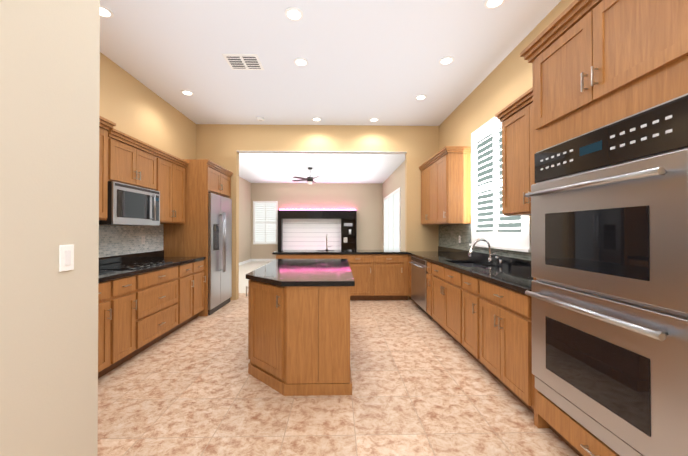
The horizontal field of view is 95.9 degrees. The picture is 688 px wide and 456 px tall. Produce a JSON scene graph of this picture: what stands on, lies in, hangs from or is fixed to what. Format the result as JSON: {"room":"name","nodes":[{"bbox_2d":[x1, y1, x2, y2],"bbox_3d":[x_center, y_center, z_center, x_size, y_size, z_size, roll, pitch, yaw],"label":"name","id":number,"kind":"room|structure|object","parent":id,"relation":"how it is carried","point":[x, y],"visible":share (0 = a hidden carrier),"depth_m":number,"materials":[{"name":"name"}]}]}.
{"room":"kitchen","nodes":[
{"label":"kitchen","id":0,"kind":"room"},
{"bbox_2d":[0,0,99,455],"bbox_3d":[-2.039,-0.345,-0.055,1.660,3.330,3.230,0,0,-1],"label":"wall","id":1,"kind":"structure","parent":0,"point":[49,114],"depth_m":1.30,"materials":[{"name":"beige paint"}]},
{"bbox_2d":[59,245,73,271],"bbox_3d":[-1.236,0.133,1.384,0.010,0.115,0.070,0,0,-1],"label":"light switch","id":2,"kind":"object","parent":1,"relation":"attached to","point":[66,257],"visible":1,"depth_m":1.38,"materials":[{"name":"white plastic"}]},
{"bbox_2d":[99,52,195,225],"bbox_3d":[-2.853,-0.318,3.703,0.200,3.330,4.320,0,0,-1],"label":"wall","id":3,"kind":"structure","parent":0,"point":[130,105],"depth_m":4.26,"materials":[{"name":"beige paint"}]},
{"bbox_2d":[99,120,110,219],"bbox_3d":[-2.550,-0.552,2.715,0.358,0.945,0.852,0,0,-1],"label":"upper cabinet","id":4,"kind":"object","parent":3,"relation":"attached to","point":[104,129],"depth_m":3.08,"materials":[{"name":"brown wood"}]},
{"bbox_2d":[99,224,163,257],"bbox_3d":[-2.733,0.127,3.151,0.010,0.403,3.198,0,0,-1],"label":"backsplash","id":5,"kind":"structure","parent":3,"relation":"attached to","point":[118,240],"depth_m":3.95,"materials":[{"name":"tile"}]},
{"bbox_2d":[141,236,144,243],"bbox_3d":[-2.749,0.164,4.247,0.008,0.115,0.070,0,0,-1],"label":"electrical outlet","id":6,"kind":"object","parent":5,"relation":"attached to","point":[142,239],"visible":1,"depth_m":4.24,"materials":[{"name":"white plastic"}]},
{"bbox_2d":[111,132,158,190],"bbox_3d":[-2.568,-0.716,3.562,0.358,0.485,0.840,0,0,-1],"label":"upper cabinet","id":7,"kind":"object","parent":3,"relation":"attached to","point":[124,158],"depth_m":3.52,"materials":[{"name":"brown wood"}]},
{"bbox_2d":[99,181,159,225],"bbox_3d":[-2.519,-0.253,3.559,0.451,0.438,0.830,0,0,-1],"label":"over-the-range microwave","id":8,"kind":"object","parent":7,"relation":"attached to","point":[130,205],"visible":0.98,"depth_m":3.42,"materials":[{"name":"silver metal"}]},
{"bbox_2d":[159,152,186,223],"bbox_3d":[-2.586,-0.510,4.368,0.358,0.885,0.776,0,0,-1],"label":"upper cabinet","id":9,"kind":"object","parent":3,"relation":"attached to","point":[171,173],"depth_m":4.33,"materials":[{"name":"brown wood"}]},
{"bbox_2d":[239,177,250,262],"bbox_3d":[-3.973,-0.275,9.614,0.200,3.330,7.550,0,0,-1],"label":"wall","id":10,"kind":"structure","parent":0,"point":[244,220],"depth_m":12.26,"materials":[{"name":"beige paint"}]},
{"bbox_2d":[239,259,250,265],"bbox_3d":[-3.865,1.335,9.580,0.015,0.110,7.200,0,0,-1],"label":"baseboard","id":11,"kind":"structure","parent":10,"relation":"attached to","point":[244,262],"depth_m":12.21,"materials":[{"name":"white wood"}]},
{"bbox_2d":[251,183,382,258],"bbox_3d":[-1.145,-0.248,13.352,5.620,3.330,0.200,0,0,-1],"label":"wall","id":12,"kind":"structure","parent":0,"point":[365,200],"depth_m":13.28,"materials":[{"name":"beige paint"}]},
{"bbox_2d":[251,259,275,260],"bbox_3d":[-1.148,1.361,13.233,5.610,0.110,0.015,0,0,-1],"label":"baseboard","id":13,"kind":"structure","parent":12,"relation":"attached to","point":[263,259],"depth_m":13.18,"materials":[{"name":"white wood"}]},
{"bbox_2d":[253,201,277,243],"bbox_3d":[-3.342,-0.224,13.187,1.040,1.840,0.030,0,0,-1],"label":"living room window","id":14,"kind":"structure","parent":12,"relation":"in","point":[265,222],"depth_m":13.19,"materials":[{"name":"white"}]},
{"bbox_2d":[196,124,438,299],"bbox_3d":[-0.982,-0.301,5.979,5.620,3.330,0.150,0,0,-1],"label":"wall","id":15,"kind":"structure","parent":0,"point":[321,138],"depth_m":5.93,"materials":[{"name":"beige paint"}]},
{"bbox_2d":[237,151,406,153],"bbox_3d":[-0.417,-1.462,6.000,3.250,0.008,0.152,0,0,-1],"label":"trim","id":16,"kind":"structure","parent":15,"relation":"attached to","point":[341,152],"depth_m":5.99,"materials":[{"name":"white"}]},
{"bbox_2d":[100,0,560,182],"bbox_3d":[-1.103,-2.027,5.814,6.270,0.120,15.300,0,0,-1],"label":"ceiling","id":17,"kind":"structure","parent":0,"point":[369,59],"depth_m":3.63,"materials":[{"name":"white paint"}]},
{"bbox_2d":[100,5,113,17],"bbox_3d":[-2.213,-1.982,2.838,0.169,0.014,0.169,0,-1,-40],"label":"recessed light","id":18,"kind":"object","parent":17,"relation":"in","point":[105,12],"depth_m":2.85,"materials":[{"name":"white"}]},
{"bbox_2d":[181,90,193,95],"bbox_3d":[-2.280,-1.970,4.517,0.169,0.014,0.169,0,0,-7],"label":"recessed light","id":19,"kind":"object","parent":17,"relation":"in","point":[186,92],"depth_m":4.50,"materials":[{"name":"white"}]},
{"bbox_2d":[222,54,263,69],"bbox_3d":[-1.192,-1.975,3.701,0.400,0.016,0.340,0,0,-1],"label":"ceiling vent","id":20,"kind":"object","parent":17,"relation":"in","point":[243,61],"visible":1,"depth_m":3.67,"materials":[{"name":"white metal"}]},
{"bbox_2d":[256,116,264,120],"bbox_3d":[-1.493,-1.948,5.555,0.150,0.043,0.150,0,0,-1],"label":"smoke detector","id":21,"kind":"object","parent":17,"relation":"attached to","point":[259,118],"visible":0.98,"depth_m":5.52,"materials":[{"name":"white plastic"}]},
{"bbox_2d":[285,7,302,20],"bbox_3d":[-0.463,-1.982,2.877,0.169,0.014,0.169,0,0,-25],"label":"recessed light","id":22,"kind":"object","parent":17,"relation":"in","point":[293,13],"depth_m":2.87,"materials":[{"name":"white"}]},
{"bbox_2d":[294,58,307,65],"bbox_3d":[-0.511,-1.976,3.696,0.169,0.014,0.169,0,0,-7],"label":"recessed light","id":23,"kind":"object","parent":17,"relation":"in","point":[298,61],"depth_m":3.68,"materials":[{"name":"white"}]},
{"bbox_2d":[292,167,319,184],"bbox_3d":[-1.071,-1.672,9.988,1.283,0.530,1.276,0,0,-1],"label":"room ceiling fan","id":24,"kind":"object","parent":17,"relation":"hanging from","point":[309,180],"visible":1,"depth_m":9.89,"materials":[{"name":"black plastic"}]},
{"bbox_2d":[312,117,320,120],"bbox_3d":[-0.494,-1.962,5.597,0.169,0.014,0.169,0,0,-7],"label":"recessed light","id":25,"kind":"object","parent":17,"relation":"in","point":[315,118],"depth_m":5.59,"materials":[{"name":"white"}]},
{"bbox_2d":[415,94,426,99],"bbox_3d":[1.157,-1.969,4.673,0.169,0.014,0.169,0,-1,-40],"label":"recessed light","id":26,"kind":"object","parent":17,"relation":"in","point":[419,97],"depth_m":4.66,"materials":[{"name":"white"}]},
{"bbox_2d":[439,56,453,64],"bbox_3d":[1.210,-1.976,3.664,0.169,0.014,0.169,0,-1,-40],"label":"recessed light","id":27,"kind":"object","parent":17,"relation":"in","point":[446,60],"depth_m":3.65,"materials":[{"name":"white"}]},
{"bbox_2d":[484,0,504,8],"bbox_3d":[1.321,-1.983,2.716,0.169,0.014,0.169,0,0,-25],"label":"recessed light","id":28,"kind":"object","parent":17,"relation":"in","point":[489,4],"depth_m":2.73,"materials":[{"name":"white"}]},
{"bbox_2d":[97,261,578,455],"bbox_3d":[-1.103,1.422,5.789,6.270,0.120,15.300,0,0,-1],"label":"floor","id":29,"kind":"structure","parent":0,"point":[424,383],"depth_m":2.38,"materials":[{"name":"tile"}]},
{"bbox_2d":[98,280,113,377],"bbox_3d":[-2.405,0.902,2.568,0.640,0.876,0.430,0,0,-1],"label":"base cabinet","id":30,"kind":"object","parent":29,"relation":"on","point":[105,289],"depth_m":2.73,"materials":[{"name":"brown wood"}]},
{"bbox_2d":[98,250,205,282],"bbox_3d":[-2.412,0.398,3.156,0.653,0.140,3.198,0,0,-1],"label":"countertop","id":31,"kind":"structure","parent":30,"relation":"on","point":[108,275],"depth_m":3.76,"materials":[{"name":"black stone"}]},
{"bbox_2d":[99,261,170,269],"bbox_3d":[-2.392,0.417,3.557,0.475,0.028,0.760,0,0,-1],"label":"cooktop","id":32,"kind":"object","parent":31,"relation":"in","point":[132,266],"visible":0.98,"depth_m":3.42,"materials":[{"name":"black glass"}]},
{"bbox_2d":[114,274,137,368],"bbox_3d":[-2.414,0.904,2.958,0.640,0.876,0.350,0,0,-1],"label":"base cabinet","id":33,"kind":"object","parent":29,"relation":"on","point":[125,288],"depth_m":2.99,"materials":[{"name":"brown wood"}]},
{"bbox_2d":[138,265,181,353],"bbox_3d":[-2.427,0.909,3.553,0.640,0.876,0.840,0,0,-1],"label":"base cabinet","id":34,"kind":"object","parent":29,"relation":"on","point":[138,313],"depth_m":3.54,"materials":[{"name":"brown wood"}]},
{"bbox_2d":[182,262,193,325],"bbox_3d":[-2.440,0.913,4.168,0.640,0.876,0.390,0,0,-1],"label":"base cabinet","id":35,"kind":"object","parent":29,"relation":"on","point":[188,268],"depth_m":4.24,"materials":[{"name":"brown wood"}]},
{"bbox_2d":[163,159,232,315],"bbox_3d":[-2.440,0.154,5.313,0.693,2.410,1.108,0,0,-1],"label":"surround","id":36,"kind":"object","parent":29,"relation":"on","point":[203,179],"visible":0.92,"depth_m":4.76,"materials":[{"name":"brown wood"}]},
{"bbox_2d":[194,260,205,318],"bbox_3d":[-2.449,0.916,4.557,0.640,0.876,0.388,0,0,-1],"label":"base cabinet","id":37,"kind":"object","parent":29,"relation":"on","point":[199,276],"depth_m":4.57,"materials":[{"name":"brown wood"}]},
{"bbox_2d":[208,193,231,314],"bbox_3d":[-2.386,0.409,5.278,0.773,1.900,0.950,0,0,-1],"label":"refrigerator","id":38,"kind":"object","parent":29,"relation":"on","point":[219,251],"visible":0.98,"depth_m":5.16,"materials":[{"name":"grey metal"}]},
{"bbox_2d":[276,254,311,259],"bbox_3d":[-0.964,0.927,6.044,0.600,0.876,0.643,0,0,-1],"label":"base cabinet","id":39,"kind":"object","parent":29,"relation":"on","point":[278,256],"depth_m":5.73,"materials":[{"name":"brown wood"}]},
{"bbox_2d":[272,250,406,253],"bbox_3d":[-0.077,0.470,6.091,2.495,0.040,0.715,0,0,-1],"label":"countertop","id":40,"kind":"structure","parent":39,"relation":"on","point":[340,252],"depth_m":5.76,"materials":[{"name":"black stone"}]},
{"bbox_2d":[246,280,351,395],"bbox_3d":[-0.446,0.908,3.432,0.980,0.875,1.910,0,0,-1],"label":"kitchen island","id":41,"kind":"object","parent":29,"relation":"on","point":[298,340],"visible":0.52,"depth_m":2.49,"materials":[{"name":"brown wood"}]},
{"bbox_2d":[246,259,354,285],"bbox_3d":[-0.426,0.450,3.436,0.980,0.040,1.950,0,0,-1],"label":"island countertop","id":42,"kind":"structure","parent":41,"relation":"on","point":[307,272],"depth_m":2.91,"materials":[{"name":"black stone"}]},
{"bbox_2d":[278,209,356,249],"bbox_3d":[-1.113,0.309,12.998,3.270,2.210,0.498,0,0,-1],"label":"entertainment center","id":43,"kind":"object","parent":29,"relation":"on","point":[304,229],"visible":0.81,"depth_m":13.18,"materials":[{"name":"black paint"}]},
{"bbox_2d":[340,254,375,299],"bbox_3d":[0.246,0.927,6.071,0.580,0.876,0.643,0,0,-1],"label":"base cabinet","id":44,"kind":"object","parent":29,"relation":"on","point":[362,266],"depth_m":5.76,"materials":[{"name":"brown wood"}]},
{"bbox_2d":[376,254,403,299],"bbox_3d":[0.826,0.927,6.083,0.580,0.876,0.643,0,0,-1],"label":"base cabinet","id":45,"kind":"object","parent":29,"relation":"on","point":[380,276],"depth_m":5.77,"materials":[{"name":"brown wood"}]},
{"bbox_2d":[409,255,416,303],"bbox_3d":[1.522,0.924,5.724,0.618,0.876,0.448,0,0,-1],"label":"base cabinet","id":46,"kind":"object","parent":29,"relation":"on","point":[409,255],"depth_m":5.75,"materials":[{"name":"brown wood"}]},
{"bbox_2d":[409,256,432,318],"bbox_3d":[1.475,0.923,5.050,0.667,0.868,0.892,0,0,-1],"label":"dishwasher","id":47,"kind":"object","parent":29,"relation":"on","point":[419,271],"visible":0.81,"depth_m":4.93,"materials":[{"name":"silver metal"}]},
{"bbox_2d":[426,261,460,313],"bbox_3d":[1.539,0.915,4.475,0.640,0.876,0.250,0,0,-1],"label":"base cabinet","id":48,"kind":"object","parent":29,"relation":"on","point":[432,268],"depth_m":4.20,"materials":[{"name":"brown wood"}]},
{"bbox_2d":[429,275,460,344],"bbox_3d":[1.553,1.018,3.825,0.640,0.661,1.050,0,0,-1],"label":"base cabinet","id":49,"kind":"object","parent":29,"relation":"on","point":[444,290],"depth_m":3.74,"materials":[{"name":"brown wood"}]},
{"bbox_2d":[461,273,476,359],"bbox_3d":[1.569,0.906,3.101,0.640,0.876,0.400,0,0,-1],"label":"base cabinet","id":50,"kind":"object","parent":29,"relation":"on","point":[468,283],"depth_m":3.10,"materials":[{"name":"brown wood"}]},
{"bbox_2d":[477,278,533,412],"bbox_3d":[1.582,0.901,2.512,0.640,0.876,0.777,0,0,-1],"label":"base cabinet","id":51,"kind":"object","parent":29,"relation":"on","point":[486,325],"depth_m":2.42,"materials":[{"name":"brown wood"}]},
{"bbox_2d":[406,246,532,294],"bbox_3d":[1.542,0.405,4.040,0.653,0.140,3.825,0,0,-1],"label":"countertop","id":52,"kind":"structure","parent":51,"relation":"on","point":[514,274],"depth_m":3.38,"materials":[{"name":"black stone"}]},
{"bbox_2d":[454,263,485,266],"bbox_3d":[1.546,0.566,3.803,0.416,0.185,0.776,0,0,-1],"label":"sink","id":53,"kind":"object","parent":52,"relation":"in","point":[469,264],"visible":0.06,"depth_m":4.18,"materials":[{"name":"silver metal"}]},
{"bbox_2d":[468,238,502,265],"bbox_3d":[1.677,0.279,3.693,0.307,0.306,0.285,0,0,-1],"label":"faucet","id":54,"kind":"object","parent":52,"relation":"on","point":[490,258],"visible":1,"depth_m":3.79,"materials":[{"name":"silver metal"}]},
{"bbox_2d":[520,0,687,455],"bbox_3d":[1.586,0.050,1.602,0.673,2.565,1.150,0,0,-1],"label":"tall cabinet","id":55,"kind":"object","parent":29,"relation":"on","point":[596,64],"visible":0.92,"depth_m":1.58,"materials":[{"name":"brown wood"}]},
{"bbox_2d":[525,93,687,455],"bbox_3d":[1.539,0.277,1.606,0.708,1.570,0.938,0,0,-1],"label":"double oven","id":56,"kind":"object","parent":55,"relation":"in","point":[608,293],"visible":1,"depth_m":1.42,"materials":[{"name":"silver metal"}]},
{"bbox_2d":[383,161,404,250],"bbox_3d":[1.737,-0.273,9.865,0.010,3.330,6.900,0,0,-1],"label":"wall","id":57,"kind":"structure","parent":0,"point":[394,180],"depth_m":9.55,"materials":[{"name":"beige paint"}]},
{"bbox_2d":[384,187,400,249],"bbox_3d":[1.687,0.081,11.162,0.030,2.640,3.280,0,0,-1],"label":"sliding door","id":58,"kind":"structure","parent":57,"relation":"attached to","point":[392,220],"depth_m":10.90,"materials":[{"name":"white"}]},
{"bbox_2d":[439,0,573,252],"bbox_3d":[1.931,-0.302,5.869,0.200,3.330,15.300,0,0,-1],"label":"wall","id":59,"kind":"structure","parent":0,"point":[506,81],"depth_m":3.87,"materials":[{"name":"beige paint"}]},
{"bbox_2d":[419,159,434,224],"bbox_3d":[1.659,-0.590,5.458,0.358,1.060,1.008,0,0,-1],"label":"upper cabinet","id":60,"kind":"object","parent":59,"relation":"attached to","point":[428,173],"depth_m":5.43,"materials":[{"name":"brown wood"}]},
{"bbox_2d":[435,151,470,224],"bbox_3d":[1.673,-0.594,4.806,0.358,1.060,0.544,0,0,-1],"label":"upper cabinet","id":61,"kind":"object","parent":59,"relation":"attached to","point":[446,185],"depth_m":4.54,"materials":[{"name":"brown wood"}]},
{"bbox_2d":[439,224,530,260],"bbox_3d":[1.864,0.113,4.049,0.010,0.443,3.825,0,0,-1],"label":"backsplash","id":62,"kind":"structure","parent":59,"relation":"attached to","point":[449,235],"depth_m":4.78,"materials":[{"name":"tile"}]},
{"bbox_2d":[469,117,530,251],"bbox_3d":[1.845,-0.557,3.778,0.060,1.610,1.380,0,0,-1],"label":"window shutters","id":63,"kind":"object","parent":59,"relation":"attached to","point":[493,226],"visible":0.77,"depth_m":3.90,"materials":[{"name":"white wood"}]},
{"bbox_2d":[499,95,532,215],"bbox_3d":[1.722,-0.598,2.586,0.358,0.955,0.897,0,0,-1],"label":"upper cabinet","id":64,"kind":"object","parent":59,"relation":"attached to","point":[517,123],"depth_m":2.76,"materials":[{"name":"brown wood"}]}
]}

